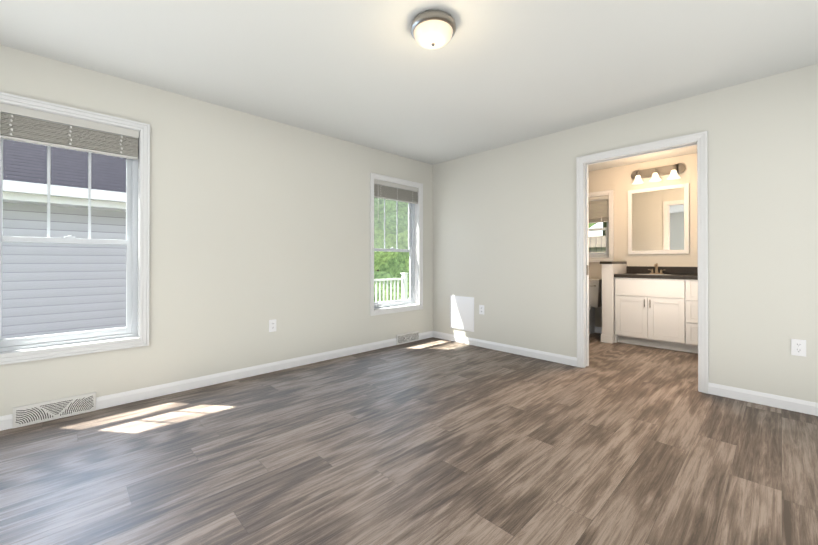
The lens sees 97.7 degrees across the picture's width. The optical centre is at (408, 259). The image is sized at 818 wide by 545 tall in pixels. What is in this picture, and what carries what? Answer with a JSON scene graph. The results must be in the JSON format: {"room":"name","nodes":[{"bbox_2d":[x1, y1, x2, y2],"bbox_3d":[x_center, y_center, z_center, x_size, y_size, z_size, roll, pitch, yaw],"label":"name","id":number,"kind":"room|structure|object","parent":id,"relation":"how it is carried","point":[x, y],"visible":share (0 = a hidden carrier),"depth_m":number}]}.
{"room":"empty bedroom","nodes":[
{"label":"empty bedroom","id":0,"kind":"room"},
{"bbox_2d":[0,45,432,415],"bbox_3d":[-0.651,-0.134,4.229,6.910,2.440,0.160,0,0,-44],"label":"wall","id":1,"kind":"structure","parent":0,"point":[257,223],"depth_m":3.21},
{"bbox_2d":[0,414,12,430],"bbox_3d":[-2.756,1.031,2.080,0.605,0.088,0.014,0,0,-44],"label":"baseboard","id":2,"kind":"structure","parent":1,"relation":"attached to","point":[6,422],"depth_m":2.27},
{"bbox_2d":[13,392,95,427],"bbox_3d":[-2.388,1.013,2.422,0.400,0.128,0.030,0,0,-44],"label":"air vent","id":3,"kind":"object","parent":1,"relation":"in","point":[31,414],"visible":1,"depth_m":2.40},
{"bbox_2d":[0,92,149,364],"bbox_3d":[-2.402,-0.198,2.530,0.900,1.720,0.179,0,0,-44],"label":"window","id":4,"kind":"structure","parent":1,"relation":"in","point":[49,125],"depth_m":2.58},
{"bbox_2d":[96,338,396,409],"bbox_3d":[-1.205,1.038,3.570,2.895,0.088,0.013,0,0,-44],"label":"baseboard","id":5,"kind":"structure","parent":1,"relation":"attached to","point":[102,402],"depth_m":3.16},
{"bbox_2d":[269,319,275,331],"bbox_3d":[-1.321,0.637,3.465,0.072,0.116,0.009,0,0,-44],"label":"electrical outlet","id":6,"kind":"object","parent":1,"relation":"attached to","point":[272,325],"visible":1,"depth_m":3.46},
{"bbox_2d":[370,173,422,315],"bbox_3d":[-0.193,-0.187,4.655,0.900,1.720,0.179,0,0,-44],"label":"window","id":7,"kind":"structure","parent":1,"relation":"in","point":[397,190],"depth_m":4.76},
{"bbox_2d":[396,331,418,344],"bbox_3d":[-0.013,1.024,4.706,0.400,0.128,0.030,0,0,-44],"label":"air vent","id":8,"kind":"object","parent":1,"relation":"in","point":[408,337],"visible":1,"depth_m":4.69},
{"bbox_2d":[0,333,817,544],"bbox_3d":[0.839,1.153,2.673,6.910,0.150,4.460,0,0,-44],"label":"floor","id":9,"kind":"structure","parent":0,"point":[433,441],"depth_m":1.91},
{"bbox_2d":[589,279,601,334],"bbox_3d":[2.463,0.687,5.187,0.735,0.807,0.446,0,0,-44],"label":"toilet","id":10,"kind":"object","parent":9,"relation":"on","point":[595,292],"visible":0.19,"depth_m":5.23},
{"bbox_2d":[600,261,626,342],"bbox_3d":[2.817,0.555,4.915,0.635,1.068,0.150,0,0,-44],"label":"wall","id":11,"kind":"structure","parent":9,"relation":"on","point":[610,269],"depth_m":4.71},
{"bbox_2d":[614,263,697,353],"bbox_3d":[3.312,0.565,4.430,0.590,1.044,1.232,0,0,-44],"label":"bathroom vanity","id":12,"kind":"object","parent":9,"relation":"on","point":[656,306],"visible":0.75,"depth_m":4.39},
{"bbox_2d":[0,0,817,171],"bbox_3d":[0.839,-1.437,2.686,6.910,0.150,4.460,0,0,-44],"label":"ceiling","id":13,"kind":"structure","parent":0,"point":[489,75],"depth_m":2.40},
{"bbox_2d":[410,10,455,48],"bbox_3d":[0.139,-1.298,2.061,0.262,0.134,0.262,0,0,-44],"label":"flush-mount ceiling light","id":14,"kind":"object","parent":13,"relation":"attached to","point":[432,29],"visible":1,"depth_m":1.99},
{"bbox_2d":[433,63,817,402],"bbox_3d":[1.829,-0.137,3.604,0.120,2.440,4.180,0,0,-44],"label":"wall","id":15,"kind":"structure","parent":0,"point":[505,236],"depth_m":2.88},
{"bbox_2d":[450,295,473,331],"bbox_3d":[0.690,0.698,4.690,0.012,0.440,0.390,0,0,-44],"label":"access panel","id":16,"kind":"object","parent":15,"relation":"attached to","point":[461,312],"visible":1,"depth_m":4.67},
{"bbox_2d":[479,305,483,314],"bbox_3d":[0.909,0.622,4.465,0.009,0.116,0.072,0,0,-44],"label":"electrical outlet","id":17,"kind":"object","parent":15,"relation":"attached to","point":[481,309],"visible":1,"depth_m":4.46},
{"bbox_2d":[432,331,576,366],"bbox_3d":[1.021,1.042,4.343,0.014,0.088,1.986,0,0,-44],"label":"baseboard","id":18,"kind":"structure","parent":15,"relation":"attached to","point":[553,357],"depth_m":4.17},
{"bbox_2d":[576,131,708,393],"bbox_3d":[2.113,0.019,3.309,0.162,2.124,1.026,0,0,-44],"label":"door frame","id":19,"kind":"structure","parent":15,"relation":"attached to","point":[699,140],"depth_m":3.18},
{"bbox_2d":[708,383,817,415],"bbox_3d":[2.815,1.033,2.478,0.013,0.088,1.138,0,0,-44],"label":"baseboard","id":20,"kind":"structure","parent":15,"relation":"attached to","point":[756,397],"depth_m":2.65},
{"bbox_2d":[791,339,805,356],"bbox_3d":[2.764,0.622,2.535,0.009,0.116,0.072,0,0,-44],"label":"electrical outlet","id":21,"kind":"object","parent":15,"relation":"attached to","point":[798,347],"visible":1,"depth_m":2.53},
{"bbox_2d":[589,153,697,326],"bbox_3d":[3.285,-0.131,5.005,0.160,2.440,4.180,0,0,-44],"label":"wall","id":22,"kind":"structure","parent":0,"point":[619,181],"depth_m":5.01},
{"bbox_2d":[595,327,601,332],"bbox_3d":[2.711,1.048,5.471,0.014,0.088,0.829,0,0,-44],"label":"baseboard","id":23,"kind":"structure","parent":22,"relation":"attached to","point":[598,329],"depth_m":5.33},
{"bbox_2d":[589,190,613,261],"bbox_3d":[2.750,-0.493,5.546,0.179,1.058,0.808,0,0,-44],"label":"bathroom window","id":24,"kind":"structure","parent":22,"relation":"in","point":[602,199],"depth_m":5.34},
{"bbox_2d":[628,183,688,253],"bbox_3d":[3.342,-0.531,4.815,0.022,0.900,0.685,0,0,-44],"label":"framed mirror","id":25,"kind":"object","parent":22,"relation":"attached to","point":[658,220],"visible":0.98,"depth_m":4.79},
{"bbox_2d":[631,163,685,183],"bbox_3d":[3.288,-1.153,4.766,0.172,0.204,0.616,0,0,-44],"label":"sconce","id":26,"kind":"object","parent":22,"relation":"attached to","point":[671,171],"visible":1,"depth_m":4.75},
{"label":"outside","id":27,"kind":"structure","parent":0,"visible":0},
{"bbox_3d":[0.338,1.780,5.060,80.000,0.220,80.000,0,0,-44],"label":"ground","id":28,"kind":"structure","parent":27,"visible":0},
{"bbox_2d":[1,139,125,338],"bbox_3d":[-9.448,-0.477,4.644,15.700,4.330,6.850,0,0,-44],"label":"neighbouring house","id":29,"kind":"structure","parent":28,"relation":"on","point":[25,213],"depth_m":4.98},
{"bbox_2d":[374,273,407,301],"bbox_3d":[-0.757,1.011,8.312,1.925,1.390,0.140,0,0,-44],"label":"deck railing","id":30,"kind":"object","parent":28,"relation":"on","point":[404,285],"depth_m":8.70},
{"bbox_2d":[374,198,605,301],"bbox_3d":[0.363,-4.413,12.445,20.271,12.851,25.157,0,0,-44],"label":"trees","id":31,"kind":"object","parent":28,"relation":"on","point":[396,265],"depth_m":10.82},
{"bbox_2d":[589,236,605,252],"bbox_3d":[5.348,0.485,9.190,0.120,2.450,11.000,0,0,-44],"label":"fence","id":32,"kind":"object","parent":28,"relation":"on","point":[597,244],"depth_m":9.56}
]}

